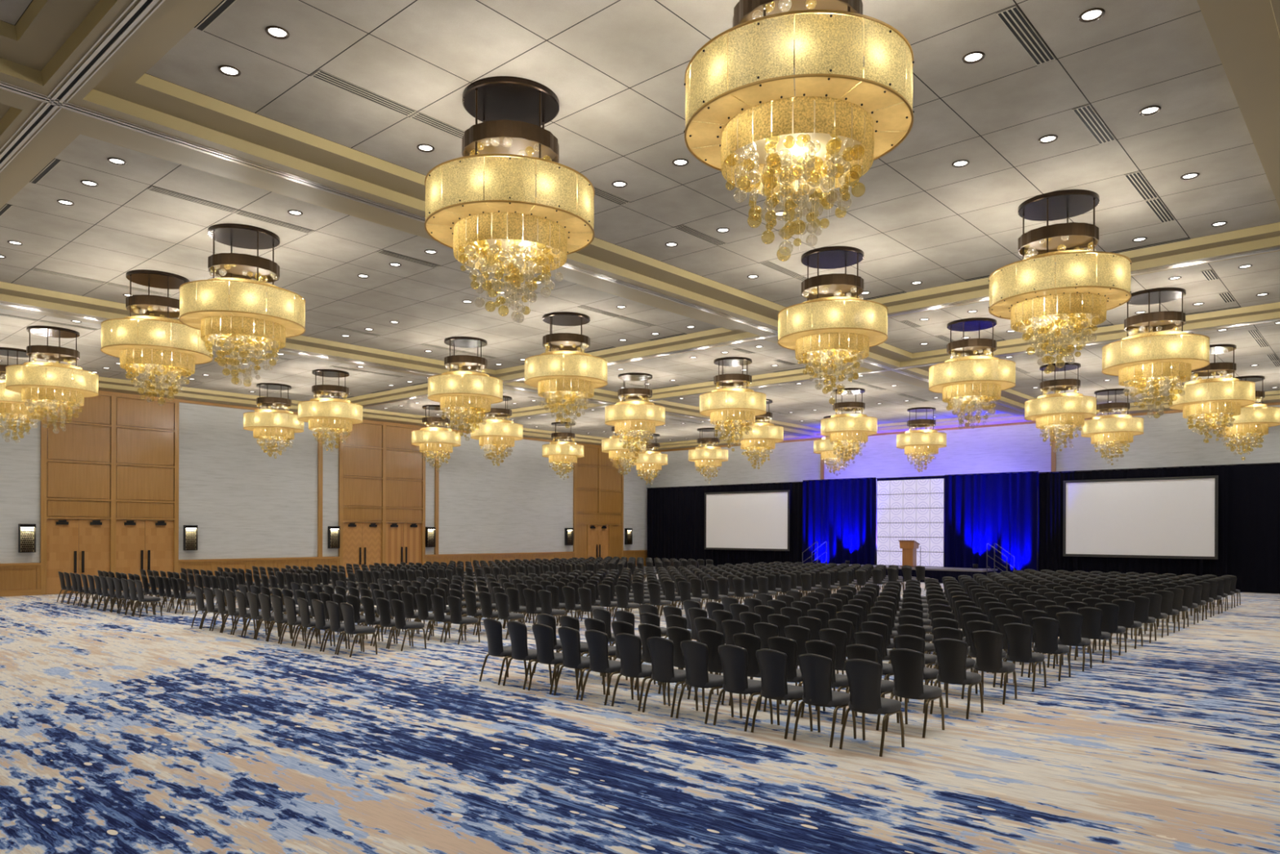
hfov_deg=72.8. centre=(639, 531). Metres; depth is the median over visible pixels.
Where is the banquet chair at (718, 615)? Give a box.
[711,609,733,643]
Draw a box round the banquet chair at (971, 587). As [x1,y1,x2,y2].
[968,585,985,601]
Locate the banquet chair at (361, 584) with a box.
[357,582,368,604]
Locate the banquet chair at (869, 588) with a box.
[860,586,876,606]
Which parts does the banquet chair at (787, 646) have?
leg, backrest, seat, leg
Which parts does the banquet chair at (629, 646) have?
leg, backrest, seat, leg, leg, leg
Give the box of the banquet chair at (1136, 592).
[1126,588,1147,631]
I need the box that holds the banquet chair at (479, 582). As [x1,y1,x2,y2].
[475,580,492,617]
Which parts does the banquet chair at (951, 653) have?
leg, leg, backrest, seat, leg, leg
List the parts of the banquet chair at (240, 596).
leg, backrest, leg, seat, leg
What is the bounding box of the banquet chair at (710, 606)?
[705,601,724,644]
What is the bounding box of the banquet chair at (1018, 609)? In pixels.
[1013,603,1045,653]
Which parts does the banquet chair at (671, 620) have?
backrest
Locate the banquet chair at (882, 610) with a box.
[870,606,897,638]
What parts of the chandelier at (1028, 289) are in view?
rod, rod, reflector plate, plate, ring plate, underside plate, rod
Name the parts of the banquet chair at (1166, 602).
backrest, seat, leg, leg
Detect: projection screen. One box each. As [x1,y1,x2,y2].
[704,489,790,561]
[1062,475,1217,575]
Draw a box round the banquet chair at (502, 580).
[497,577,510,611]
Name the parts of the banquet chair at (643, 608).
backrest, seat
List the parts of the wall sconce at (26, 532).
glass panel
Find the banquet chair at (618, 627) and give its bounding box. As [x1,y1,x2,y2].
[608,620,655,688]
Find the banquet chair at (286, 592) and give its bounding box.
[280,588,312,632]
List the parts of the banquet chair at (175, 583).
backrest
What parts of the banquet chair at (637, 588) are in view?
backrest, seat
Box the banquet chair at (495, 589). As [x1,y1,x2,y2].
[492,586,520,628]
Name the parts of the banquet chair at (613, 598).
backrest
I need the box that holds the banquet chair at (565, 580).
[559,577,569,613]
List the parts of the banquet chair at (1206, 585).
backrest, seat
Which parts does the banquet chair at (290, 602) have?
leg, backrest, leg, seat, leg, leg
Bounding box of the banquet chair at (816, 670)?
[792,653,856,747]
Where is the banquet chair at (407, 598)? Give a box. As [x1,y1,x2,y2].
[397,591,431,637]
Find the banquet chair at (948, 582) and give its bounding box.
[944,581,960,600]
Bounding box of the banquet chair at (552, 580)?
[546,577,569,610]
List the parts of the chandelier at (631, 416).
ring plate, underside plate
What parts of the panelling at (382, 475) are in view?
veneer panel, veneer panel, veneer panel, veneer panel, veneer panel, veneer panel, veneer panel, veneer panel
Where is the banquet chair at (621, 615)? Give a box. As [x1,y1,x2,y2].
[613,610,642,658]
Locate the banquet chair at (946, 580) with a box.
[942,578,957,597]
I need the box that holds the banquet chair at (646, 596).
[631,578,649,599]
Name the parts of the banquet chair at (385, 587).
backrest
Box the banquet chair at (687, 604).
[682,600,700,629]
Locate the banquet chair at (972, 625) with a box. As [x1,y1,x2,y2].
[965,620,1008,687]
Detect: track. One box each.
[0,0,164,172]
[0,80,1024,412]
[0,302,819,438]
[362,246,1279,407]
[438,318,1279,427]
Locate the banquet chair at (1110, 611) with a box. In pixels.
[1092,602,1126,655]
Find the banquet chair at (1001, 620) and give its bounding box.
[991,614,1033,676]
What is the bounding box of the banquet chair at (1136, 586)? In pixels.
[1125,583,1144,589]
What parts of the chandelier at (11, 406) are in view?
underside plate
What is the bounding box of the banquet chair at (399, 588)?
[391,584,421,622]
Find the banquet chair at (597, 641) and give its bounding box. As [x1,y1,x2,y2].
[580,629,633,705]
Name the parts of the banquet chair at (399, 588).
backrest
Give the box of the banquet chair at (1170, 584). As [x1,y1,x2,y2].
[1160,582,1179,617]
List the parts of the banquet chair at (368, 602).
backrest, leg, seat, leg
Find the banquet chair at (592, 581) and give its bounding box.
[584,579,599,614]
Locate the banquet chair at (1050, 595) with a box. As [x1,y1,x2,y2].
[1044,591,1063,600]
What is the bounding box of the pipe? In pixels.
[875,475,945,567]
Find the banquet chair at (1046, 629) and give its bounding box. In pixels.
[1027,617,1071,680]
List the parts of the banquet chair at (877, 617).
backrest, seat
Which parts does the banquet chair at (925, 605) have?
backrest, seat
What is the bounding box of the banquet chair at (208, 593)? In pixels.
[200,586,234,631]
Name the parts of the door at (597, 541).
handle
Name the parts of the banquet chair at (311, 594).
backrest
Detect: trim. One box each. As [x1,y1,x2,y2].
[0,562,40,565]
[97,390,601,447]
[178,556,339,561]
[317,427,323,556]
[425,551,574,556]
[434,453,439,554]
[623,550,647,551]
[653,401,1279,452]
[820,453,824,479]
[1051,429,1056,471]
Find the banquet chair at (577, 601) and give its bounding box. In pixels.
[565,582,581,617]
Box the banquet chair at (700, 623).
[693,617,716,674]
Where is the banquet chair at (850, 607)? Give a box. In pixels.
[842,604,863,631]
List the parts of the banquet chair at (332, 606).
leg, backrest, leg, seat, leg, leg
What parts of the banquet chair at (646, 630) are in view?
leg, backrest, leg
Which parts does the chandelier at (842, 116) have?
rod, reflector plate, ring plate, plate, underside plate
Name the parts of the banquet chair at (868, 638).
backrest, leg, seat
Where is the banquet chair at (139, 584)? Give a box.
[133,579,162,617]
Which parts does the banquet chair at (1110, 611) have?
leg, backrest, leg, seat, leg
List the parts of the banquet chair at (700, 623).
backrest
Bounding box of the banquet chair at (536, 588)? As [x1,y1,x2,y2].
[528,584,557,622]
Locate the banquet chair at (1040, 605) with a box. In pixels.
[1031,599,1066,648]
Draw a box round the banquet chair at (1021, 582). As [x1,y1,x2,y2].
[1017,579,1033,585]
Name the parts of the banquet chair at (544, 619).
backrest, seat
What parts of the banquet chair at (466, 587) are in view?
backrest, seat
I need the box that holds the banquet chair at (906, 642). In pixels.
[890,635,942,713]
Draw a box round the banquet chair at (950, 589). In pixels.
[946,586,964,610]
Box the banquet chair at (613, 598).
[601,580,626,617]
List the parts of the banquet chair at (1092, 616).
leg, backrest, seat, leg, leg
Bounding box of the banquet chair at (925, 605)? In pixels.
[905,585,928,608]
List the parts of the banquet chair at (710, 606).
backrest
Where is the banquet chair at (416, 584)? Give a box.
[411,580,421,593]
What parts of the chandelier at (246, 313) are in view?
rod, plate, underside plate, reflector plate, ring plate, rod, rod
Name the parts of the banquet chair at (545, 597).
backrest, seat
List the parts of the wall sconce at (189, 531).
glass panel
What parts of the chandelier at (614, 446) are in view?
underside plate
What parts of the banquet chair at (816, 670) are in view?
leg, backrest, leg, seat, leg, seat frame, leg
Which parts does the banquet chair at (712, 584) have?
backrest, seat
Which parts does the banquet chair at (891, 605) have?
seat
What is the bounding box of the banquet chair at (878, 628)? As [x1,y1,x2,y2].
[860,621,891,679]
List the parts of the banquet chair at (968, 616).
backrest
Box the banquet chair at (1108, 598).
[1098,594,1127,638]
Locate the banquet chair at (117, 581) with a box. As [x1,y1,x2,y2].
[111,577,139,613]
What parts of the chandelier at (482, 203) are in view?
rod, rod, plate, underside plate, ring plate, reflector plate, rod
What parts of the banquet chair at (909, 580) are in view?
backrest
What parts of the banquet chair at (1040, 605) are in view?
backrest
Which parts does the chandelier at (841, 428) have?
underside plate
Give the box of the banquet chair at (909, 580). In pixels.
[906,579,926,599]
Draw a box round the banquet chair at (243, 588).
[237,584,266,623]
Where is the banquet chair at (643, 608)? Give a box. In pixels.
[639,604,666,636]
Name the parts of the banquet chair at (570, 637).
leg, backrest, seat, leg, leg, leg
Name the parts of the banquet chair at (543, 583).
backrest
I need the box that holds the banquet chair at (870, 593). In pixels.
[857,590,874,607]
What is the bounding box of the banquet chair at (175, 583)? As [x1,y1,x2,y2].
[168,577,195,612]
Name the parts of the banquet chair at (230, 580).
backrest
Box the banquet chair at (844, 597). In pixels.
[830,592,848,610]
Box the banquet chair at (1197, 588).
[1182,582,1206,620]
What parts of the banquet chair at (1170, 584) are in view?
backrest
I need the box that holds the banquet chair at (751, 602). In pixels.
[743,597,762,613]
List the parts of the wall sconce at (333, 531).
glass panel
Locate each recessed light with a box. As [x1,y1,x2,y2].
[7,240,22,245]
[57,199,74,205]
[71,320,81,323]
[80,180,98,186]
[106,157,126,165]
[217,65,240,76]
[265,26,289,39]
[287,209,302,215]
[357,274,368,278]
[388,262,401,266]
[389,320,399,323]
[416,143,434,152]
[424,249,437,254]
[462,300,472,303]
[494,290,505,294]
[531,280,542,284]
[611,181,627,187]
[616,305,626,308]
[665,242,678,247]
[671,158,688,166]
[685,325,695,328]
[715,227,729,232]
[746,275,759,278]
[773,211,788,217]
[860,291,870,294]
[911,280,922,284]
[919,318,929,320]
[951,160,969,167]
[961,51,985,63]
[967,310,977,313]
[1038,134,1057,143]
[1078,8,1105,22]
[1132,236,1146,242]
[1134,311,1146,314]
[1138,105,1160,115]
[1168,276,1182,279]
[1180,172,1199,179]
[1192,302,1204,305]
[1210,221,1227,226]
[1217,328,1227,331]
[1237,264,1252,268]
[1255,293,1269,296]
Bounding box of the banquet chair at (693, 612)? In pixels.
[687,607,707,639]
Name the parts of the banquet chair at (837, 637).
backrest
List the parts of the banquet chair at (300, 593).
backrest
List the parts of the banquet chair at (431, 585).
backrest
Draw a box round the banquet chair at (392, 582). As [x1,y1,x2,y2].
[388,578,397,591]
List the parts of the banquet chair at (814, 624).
backrest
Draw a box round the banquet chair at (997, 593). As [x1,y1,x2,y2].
[994,589,1013,602]
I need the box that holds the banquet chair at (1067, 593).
[1061,589,1079,597]
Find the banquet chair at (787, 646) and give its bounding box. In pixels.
[763,636,817,716]
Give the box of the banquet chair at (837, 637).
[818,628,848,693]
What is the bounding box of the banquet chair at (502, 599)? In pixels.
[494,592,525,639]
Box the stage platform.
[837,564,997,582]
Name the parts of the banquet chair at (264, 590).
backrest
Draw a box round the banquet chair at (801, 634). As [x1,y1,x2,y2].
[783,625,810,686]
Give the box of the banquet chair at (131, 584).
[124,578,154,616]
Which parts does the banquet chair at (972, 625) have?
backrest, seat, leg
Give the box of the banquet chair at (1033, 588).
[1030,584,1048,591]
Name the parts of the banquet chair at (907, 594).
backrest, seat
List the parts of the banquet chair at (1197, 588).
backrest, seat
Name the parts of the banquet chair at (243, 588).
backrest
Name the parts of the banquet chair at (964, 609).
backrest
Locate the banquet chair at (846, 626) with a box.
[827,618,853,674]
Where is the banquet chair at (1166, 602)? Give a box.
[1151,590,1179,632]
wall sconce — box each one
[17,524,35,552]
[182,524,197,550]
[327,525,339,548]
[425,526,435,546]
[564,528,573,545]
[624,528,632,544]
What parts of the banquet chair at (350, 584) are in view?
backrest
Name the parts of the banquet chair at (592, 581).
backrest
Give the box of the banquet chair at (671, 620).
[665,614,687,670]
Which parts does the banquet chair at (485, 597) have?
leg, backrest, seat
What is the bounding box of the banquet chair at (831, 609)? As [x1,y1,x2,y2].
[815,602,836,628]
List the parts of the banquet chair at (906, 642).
backrest, leg, seat, leg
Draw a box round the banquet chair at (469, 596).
[462,590,492,635]
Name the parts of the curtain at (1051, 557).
rail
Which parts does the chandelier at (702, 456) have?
underside plate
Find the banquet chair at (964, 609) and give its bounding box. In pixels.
[958,605,982,655]
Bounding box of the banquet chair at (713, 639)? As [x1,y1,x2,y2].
[693,629,746,704]
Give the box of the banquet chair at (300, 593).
[293,589,325,632]
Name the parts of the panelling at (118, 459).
veneer panel, veneer panel, veneer panel, veneer panel, veneer panel, veneer panel, veneer panel, veneer panel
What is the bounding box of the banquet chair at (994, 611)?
[989,607,1013,662]
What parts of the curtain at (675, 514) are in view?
rail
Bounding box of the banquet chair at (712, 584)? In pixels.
[704,578,728,609]
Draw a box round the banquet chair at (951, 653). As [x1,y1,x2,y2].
[929,638,983,719]
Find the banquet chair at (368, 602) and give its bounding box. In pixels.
[358,595,395,645]
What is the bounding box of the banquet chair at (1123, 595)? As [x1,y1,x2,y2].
[1113,591,1140,635]
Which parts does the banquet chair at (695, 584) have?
backrest, seat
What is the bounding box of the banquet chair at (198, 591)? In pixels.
[191,586,222,628]
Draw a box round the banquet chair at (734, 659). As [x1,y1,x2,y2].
[713,644,773,731]
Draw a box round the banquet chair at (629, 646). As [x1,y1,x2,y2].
[611,633,666,711]
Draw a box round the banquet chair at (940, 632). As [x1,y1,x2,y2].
[929,626,977,698]
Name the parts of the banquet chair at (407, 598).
backrest, seat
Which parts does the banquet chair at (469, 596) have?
backrest, seat, leg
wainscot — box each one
[0,564,40,590]
[178,558,339,581]
[425,553,573,571]
[623,551,647,564]
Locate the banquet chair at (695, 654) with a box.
[675,640,733,724]
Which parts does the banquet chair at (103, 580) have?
backrest, leg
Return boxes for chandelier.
[0,346,53,441]
[5,325,98,432]
[100,269,213,404]
[178,223,305,386]
[243,382,304,453]
[297,368,363,448]
[411,404,461,467]
[424,75,594,323]
[427,336,502,440]
[470,395,523,466]
[524,311,608,424]
[542,422,584,478]
[601,426,646,475]
[604,372,665,456]
[630,433,667,484]
[683,0,914,257]
[688,427,728,482]
[699,356,766,448]
[732,399,783,466]
[777,245,888,404]
[813,415,859,473]
[820,387,877,462]
[896,407,946,468]
[928,317,1015,427]
[987,189,1131,370]
[1024,362,1096,448]
[1080,388,1143,465]
[1102,287,1209,414]
[1168,343,1255,443]
[1207,375,1279,460]
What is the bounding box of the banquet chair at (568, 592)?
[559,586,589,626]
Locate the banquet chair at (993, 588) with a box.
[989,586,1007,597]
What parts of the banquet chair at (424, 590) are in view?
backrest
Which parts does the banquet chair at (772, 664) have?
leg, backrest, leg, seat, leg, leg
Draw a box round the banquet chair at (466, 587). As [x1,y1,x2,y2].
[462,584,490,624]
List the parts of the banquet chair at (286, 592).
backrest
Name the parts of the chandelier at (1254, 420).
underside plate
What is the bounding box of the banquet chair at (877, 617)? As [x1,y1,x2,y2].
[866,613,895,663]
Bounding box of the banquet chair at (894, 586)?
[883,584,902,606]
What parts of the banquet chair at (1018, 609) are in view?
backrest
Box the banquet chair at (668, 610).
[662,605,697,641]
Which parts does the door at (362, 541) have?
handle, handle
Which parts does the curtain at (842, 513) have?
rail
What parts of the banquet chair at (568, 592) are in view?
backrest, seat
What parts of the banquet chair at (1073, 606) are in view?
backrest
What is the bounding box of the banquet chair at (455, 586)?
[448,583,475,617]
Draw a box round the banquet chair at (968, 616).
[961,612,988,672]
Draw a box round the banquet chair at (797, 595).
[786,590,802,601]
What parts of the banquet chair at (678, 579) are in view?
backrest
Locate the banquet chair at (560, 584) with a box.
[552,581,578,616]
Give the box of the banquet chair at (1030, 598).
[1026,595,1047,605]
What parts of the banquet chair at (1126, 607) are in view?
backrest, leg, seat, leg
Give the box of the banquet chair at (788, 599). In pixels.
[776,594,794,607]
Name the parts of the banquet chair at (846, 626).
backrest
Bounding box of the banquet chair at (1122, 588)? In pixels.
[1115,585,1133,591]
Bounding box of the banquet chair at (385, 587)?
[381,583,408,621]
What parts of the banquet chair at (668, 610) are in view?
backrest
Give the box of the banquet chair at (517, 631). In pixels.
[502,621,551,689]
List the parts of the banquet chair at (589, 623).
backrest, seat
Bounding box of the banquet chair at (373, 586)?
[369,582,379,617]
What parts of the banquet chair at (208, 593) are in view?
leg, backrest, leg, seat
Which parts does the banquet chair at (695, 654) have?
leg, backrest, leg, seat, leg, leg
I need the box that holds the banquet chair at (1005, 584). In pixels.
[1002,581,1018,590]
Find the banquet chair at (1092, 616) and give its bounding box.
[1074,606,1111,662]
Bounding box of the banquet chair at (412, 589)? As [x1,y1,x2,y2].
[405,585,435,625]
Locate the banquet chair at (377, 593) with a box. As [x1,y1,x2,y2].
[371,589,403,631]
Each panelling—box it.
[40,393,178,595]
[337,422,425,565]
[573,445,623,559]
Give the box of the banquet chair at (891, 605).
[874,600,899,631]
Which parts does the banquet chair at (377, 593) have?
backrest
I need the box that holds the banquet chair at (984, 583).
[982,580,997,590]
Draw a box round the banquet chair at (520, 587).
[513,582,531,622]
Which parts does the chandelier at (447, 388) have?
underside plate, ring plate, rod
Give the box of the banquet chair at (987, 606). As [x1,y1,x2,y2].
[983,601,1007,653]
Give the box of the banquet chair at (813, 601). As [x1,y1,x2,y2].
[800,595,818,608]
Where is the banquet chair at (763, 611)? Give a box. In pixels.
[754,604,774,622]
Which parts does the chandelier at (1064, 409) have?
ring plate, underside plate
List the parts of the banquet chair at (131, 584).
leg, backrest, leg, seat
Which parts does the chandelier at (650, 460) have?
underside plate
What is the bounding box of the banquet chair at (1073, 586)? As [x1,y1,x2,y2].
[1067,583,1085,590]
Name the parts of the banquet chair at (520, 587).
backrest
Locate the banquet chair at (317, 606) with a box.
[307,599,346,651]
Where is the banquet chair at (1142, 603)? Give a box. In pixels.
[1125,595,1156,643]
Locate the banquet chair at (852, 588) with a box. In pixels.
[840,585,856,595]
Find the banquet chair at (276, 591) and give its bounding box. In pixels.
[271,586,300,626]
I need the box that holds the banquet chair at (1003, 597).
[999,593,1019,608]
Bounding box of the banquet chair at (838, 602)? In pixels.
[822,597,842,618]
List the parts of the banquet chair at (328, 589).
backrest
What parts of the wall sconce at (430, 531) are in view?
glass panel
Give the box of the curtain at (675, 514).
[646,481,802,568]
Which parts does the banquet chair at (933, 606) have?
backrest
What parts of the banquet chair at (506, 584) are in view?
backrest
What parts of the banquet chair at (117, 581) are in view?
leg, backrest, leg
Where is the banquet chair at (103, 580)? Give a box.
[97,575,124,610]
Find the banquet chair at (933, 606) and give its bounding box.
[926,604,961,653]
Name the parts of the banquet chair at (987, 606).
backrest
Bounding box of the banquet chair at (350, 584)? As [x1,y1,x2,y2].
[346,581,364,615]
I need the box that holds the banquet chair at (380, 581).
[377,577,386,591]
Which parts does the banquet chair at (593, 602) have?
backrest, seat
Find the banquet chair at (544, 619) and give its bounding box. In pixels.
[533,613,577,673]
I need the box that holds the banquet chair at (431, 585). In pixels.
[424,581,448,605]
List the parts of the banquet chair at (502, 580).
backrest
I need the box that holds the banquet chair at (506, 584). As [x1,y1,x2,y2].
[500,582,528,621]
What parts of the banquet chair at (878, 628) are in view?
backrest, seat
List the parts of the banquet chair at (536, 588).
backrest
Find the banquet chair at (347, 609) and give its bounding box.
[336,602,377,657]
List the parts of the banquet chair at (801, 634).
backrest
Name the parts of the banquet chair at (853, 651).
leg, backrest, leg, seat, leg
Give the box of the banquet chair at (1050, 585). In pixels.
[1044,582,1062,589]
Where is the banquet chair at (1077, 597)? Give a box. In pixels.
[1071,593,1091,602]
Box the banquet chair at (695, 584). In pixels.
[689,577,711,605]
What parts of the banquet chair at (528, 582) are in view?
backrest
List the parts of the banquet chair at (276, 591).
backrest, seat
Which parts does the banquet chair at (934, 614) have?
backrest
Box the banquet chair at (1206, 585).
[1191,581,1213,617]
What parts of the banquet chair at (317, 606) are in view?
leg, backrest, leg, seat, leg, leg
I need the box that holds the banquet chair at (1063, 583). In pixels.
[1058,581,1075,586]
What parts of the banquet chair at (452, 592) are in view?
backrest, seat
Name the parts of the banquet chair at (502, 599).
backrest, leg, seat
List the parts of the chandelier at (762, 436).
underside plate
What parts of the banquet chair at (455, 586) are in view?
backrest, seat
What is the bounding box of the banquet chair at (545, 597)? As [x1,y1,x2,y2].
[537,589,565,623]
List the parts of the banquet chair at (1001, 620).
backrest, leg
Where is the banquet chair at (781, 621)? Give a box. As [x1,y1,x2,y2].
[767,613,790,637]
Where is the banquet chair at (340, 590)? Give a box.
[334,586,363,615]
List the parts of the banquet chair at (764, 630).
backrest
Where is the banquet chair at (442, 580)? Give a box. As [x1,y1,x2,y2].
[440,577,462,606]
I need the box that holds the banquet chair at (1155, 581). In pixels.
[1147,579,1164,584]
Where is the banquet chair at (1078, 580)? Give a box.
[1071,578,1087,583]
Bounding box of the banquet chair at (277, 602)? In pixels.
[266,595,304,643]
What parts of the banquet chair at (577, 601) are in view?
backrest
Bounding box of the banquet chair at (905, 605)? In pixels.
[901,602,933,652]
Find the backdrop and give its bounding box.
[876,478,944,567]
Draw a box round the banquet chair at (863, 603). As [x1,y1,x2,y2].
[848,599,868,622]
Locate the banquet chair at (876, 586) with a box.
[864,583,879,601]
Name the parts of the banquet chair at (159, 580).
backrest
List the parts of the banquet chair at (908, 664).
leg, leg, backrest, seat, leg, seat frame, leg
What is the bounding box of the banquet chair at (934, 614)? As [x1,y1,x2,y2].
[928,610,967,657]
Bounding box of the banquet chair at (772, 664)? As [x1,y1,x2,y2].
[751,648,813,739]
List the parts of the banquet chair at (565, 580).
backrest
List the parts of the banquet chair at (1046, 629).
leg, leg, backrest, seat, leg, leg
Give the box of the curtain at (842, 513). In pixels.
[802,477,876,564]
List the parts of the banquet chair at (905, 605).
backrest, seat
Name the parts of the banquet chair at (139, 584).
leg, backrest, leg, seat, leg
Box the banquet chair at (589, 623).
[582,617,627,684]
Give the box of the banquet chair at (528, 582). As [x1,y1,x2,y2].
[523,579,537,616]
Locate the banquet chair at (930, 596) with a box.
[926,593,946,619]
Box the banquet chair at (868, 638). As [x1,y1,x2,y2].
[853,631,902,702]
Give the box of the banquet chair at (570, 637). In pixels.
[553,626,605,699]
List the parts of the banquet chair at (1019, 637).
leg, backrest, seat, leg, leg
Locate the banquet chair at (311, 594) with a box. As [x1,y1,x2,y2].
[303,591,338,636]
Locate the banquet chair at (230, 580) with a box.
[225,576,236,606]
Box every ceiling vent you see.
[0,204,12,217]
[0,313,37,320]
[0,356,28,361]
[29,158,61,184]
[31,267,106,284]
[37,320,97,330]
[79,366,122,373]
[105,282,173,297]
[147,186,237,213]
[164,377,204,383]
[194,0,237,31]
[234,210,313,233]
[241,387,275,392]
[248,352,291,360]
[275,391,308,396]
[311,69,416,116]
[330,365,368,372]
[335,326,381,336]
[367,371,402,377]
[370,389,392,393]
[376,249,439,267]
[409,111,464,138]
[412,382,427,386]
[420,343,460,351]
[459,351,497,358]
[488,280,539,295]
[528,396,548,400]
[539,401,563,404]
[577,305,619,317]
[583,346,615,353]
[593,186,630,205]
[616,315,655,327]
[622,382,643,386]
[648,333,687,341]
[651,385,679,389]
[674,224,726,245]
[733,348,755,354]
[759,261,802,277]
[773,360,795,365]
[773,367,807,372]
[795,275,807,281]
[847,379,867,385]
[862,291,906,300]
[865,384,884,390]
[897,393,915,398]
[900,320,920,327]
[912,397,928,401]
[935,335,955,342]
[942,406,958,409]
[964,275,989,281]
[995,5,1055,66]
[1015,367,1030,373]
[1057,324,1113,333]
[1072,104,1115,144]
[1111,237,1190,253]
[1124,171,1158,200]
[1144,197,1175,222]
[1185,306,1240,315]
[1200,269,1218,280]
[1218,292,1235,302]
[1247,329,1262,338]
[1253,337,1269,347]
[1266,353,1279,360]
[1271,360,1279,366]
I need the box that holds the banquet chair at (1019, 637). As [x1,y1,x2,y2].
[1000,622,1046,692]
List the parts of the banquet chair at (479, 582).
backrest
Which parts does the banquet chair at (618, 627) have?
backrest, seat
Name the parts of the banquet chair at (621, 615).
backrest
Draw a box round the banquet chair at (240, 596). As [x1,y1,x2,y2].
[232,591,266,636]
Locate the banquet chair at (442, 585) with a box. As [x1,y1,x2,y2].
[437,582,448,604]
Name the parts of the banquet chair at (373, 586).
backrest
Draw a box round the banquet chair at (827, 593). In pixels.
[814,587,831,598]
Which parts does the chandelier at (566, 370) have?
rod, rod, reflector plate, underside plate, ring plate, rod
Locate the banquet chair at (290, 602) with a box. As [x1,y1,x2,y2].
[280,595,318,646]
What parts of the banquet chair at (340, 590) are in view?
backrest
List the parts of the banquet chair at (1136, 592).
backrest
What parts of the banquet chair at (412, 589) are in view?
backrest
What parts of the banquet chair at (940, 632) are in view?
leg, backrest, seat, leg, leg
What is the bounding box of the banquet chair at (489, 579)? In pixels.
[486,577,497,596]
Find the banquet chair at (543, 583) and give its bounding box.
[539,580,564,609]
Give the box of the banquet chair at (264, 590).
[258,586,288,628]
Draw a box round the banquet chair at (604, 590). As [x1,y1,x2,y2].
[597,583,622,615]
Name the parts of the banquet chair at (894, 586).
backrest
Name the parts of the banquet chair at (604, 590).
backrest, seat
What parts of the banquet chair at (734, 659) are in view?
leg, backrest, leg, seat, leg, leg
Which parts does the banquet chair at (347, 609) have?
leg, backrest, leg, seat, leg, leg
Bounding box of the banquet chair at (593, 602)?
[581,582,608,620]
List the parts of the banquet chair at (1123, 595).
backrest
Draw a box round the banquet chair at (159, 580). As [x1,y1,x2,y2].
[155,576,180,609]
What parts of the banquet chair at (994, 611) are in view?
backrest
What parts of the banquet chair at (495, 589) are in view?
backrest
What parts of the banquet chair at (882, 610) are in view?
seat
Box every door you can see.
[46,519,110,594]
[115,520,173,589]
[342,522,382,577]
[386,522,422,566]
[587,524,608,558]
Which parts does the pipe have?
rail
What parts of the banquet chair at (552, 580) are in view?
backrest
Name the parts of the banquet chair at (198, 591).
leg, backrest, leg, seat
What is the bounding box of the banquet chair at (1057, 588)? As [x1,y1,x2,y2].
[1053,586,1071,593]
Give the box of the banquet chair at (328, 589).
[323,584,342,622]
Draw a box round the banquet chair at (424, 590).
[418,586,448,629]
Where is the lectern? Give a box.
[897,540,919,567]
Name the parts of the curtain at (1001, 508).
rail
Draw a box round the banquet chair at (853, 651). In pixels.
[840,644,899,730]
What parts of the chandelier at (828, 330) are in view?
rod, plate, rod, ring plate, underside plate, reflector plate, rod, rod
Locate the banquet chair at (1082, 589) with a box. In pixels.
[1076,586,1094,594]
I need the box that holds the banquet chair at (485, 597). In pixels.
[475,591,509,635]
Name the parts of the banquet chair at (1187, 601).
backrest, seat, leg, leg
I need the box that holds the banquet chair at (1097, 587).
[1090,584,1108,591]
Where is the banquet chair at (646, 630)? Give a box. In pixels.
[634,623,683,693]
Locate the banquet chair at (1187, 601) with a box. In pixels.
[1173,585,1198,624]
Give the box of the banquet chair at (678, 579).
[674,577,692,606]
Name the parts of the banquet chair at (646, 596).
backrest, seat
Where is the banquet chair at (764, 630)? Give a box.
[752,622,797,685]
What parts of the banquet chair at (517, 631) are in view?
leg, backrest, seat, leg, leg, leg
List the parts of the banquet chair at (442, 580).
backrest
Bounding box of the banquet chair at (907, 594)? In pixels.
[902,592,930,633]
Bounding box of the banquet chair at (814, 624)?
[795,616,838,673]
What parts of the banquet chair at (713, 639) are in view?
backrest, leg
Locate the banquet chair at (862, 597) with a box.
[853,594,871,613]
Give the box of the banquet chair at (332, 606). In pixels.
[322,600,362,653]
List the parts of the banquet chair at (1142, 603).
backrest, seat, leg, leg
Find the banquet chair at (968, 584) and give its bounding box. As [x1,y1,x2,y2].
[964,582,980,596]
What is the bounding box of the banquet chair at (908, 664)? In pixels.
[884,648,944,737]
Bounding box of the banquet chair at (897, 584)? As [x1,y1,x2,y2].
[885,581,902,601]
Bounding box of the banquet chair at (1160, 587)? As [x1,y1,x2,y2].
[1149,584,1173,622]
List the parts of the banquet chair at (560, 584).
backrest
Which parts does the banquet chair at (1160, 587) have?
backrest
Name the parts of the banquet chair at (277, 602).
leg, backrest, leg, seat, leg, leg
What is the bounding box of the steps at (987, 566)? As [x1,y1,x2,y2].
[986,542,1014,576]
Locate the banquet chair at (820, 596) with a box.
[807,591,824,603]
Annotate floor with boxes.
[0,573,1279,853]
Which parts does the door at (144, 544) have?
handle, handle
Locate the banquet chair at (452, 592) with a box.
[446,588,478,632]
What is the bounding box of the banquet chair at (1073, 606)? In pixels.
[1064,600,1096,653]
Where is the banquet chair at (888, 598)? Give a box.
[876,595,898,622]
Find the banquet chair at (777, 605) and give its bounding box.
[767,599,786,614]
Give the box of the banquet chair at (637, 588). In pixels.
[630,582,655,612]
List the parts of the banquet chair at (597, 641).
leg, backrest, seat, leg, leg, leg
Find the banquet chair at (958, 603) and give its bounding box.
[954,600,976,628]
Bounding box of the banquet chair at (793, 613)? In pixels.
[780,606,801,626]
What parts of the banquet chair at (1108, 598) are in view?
backrest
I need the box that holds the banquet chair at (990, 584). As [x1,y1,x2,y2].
[986,582,1002,593]
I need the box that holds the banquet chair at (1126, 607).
[1110,599,1142,648]

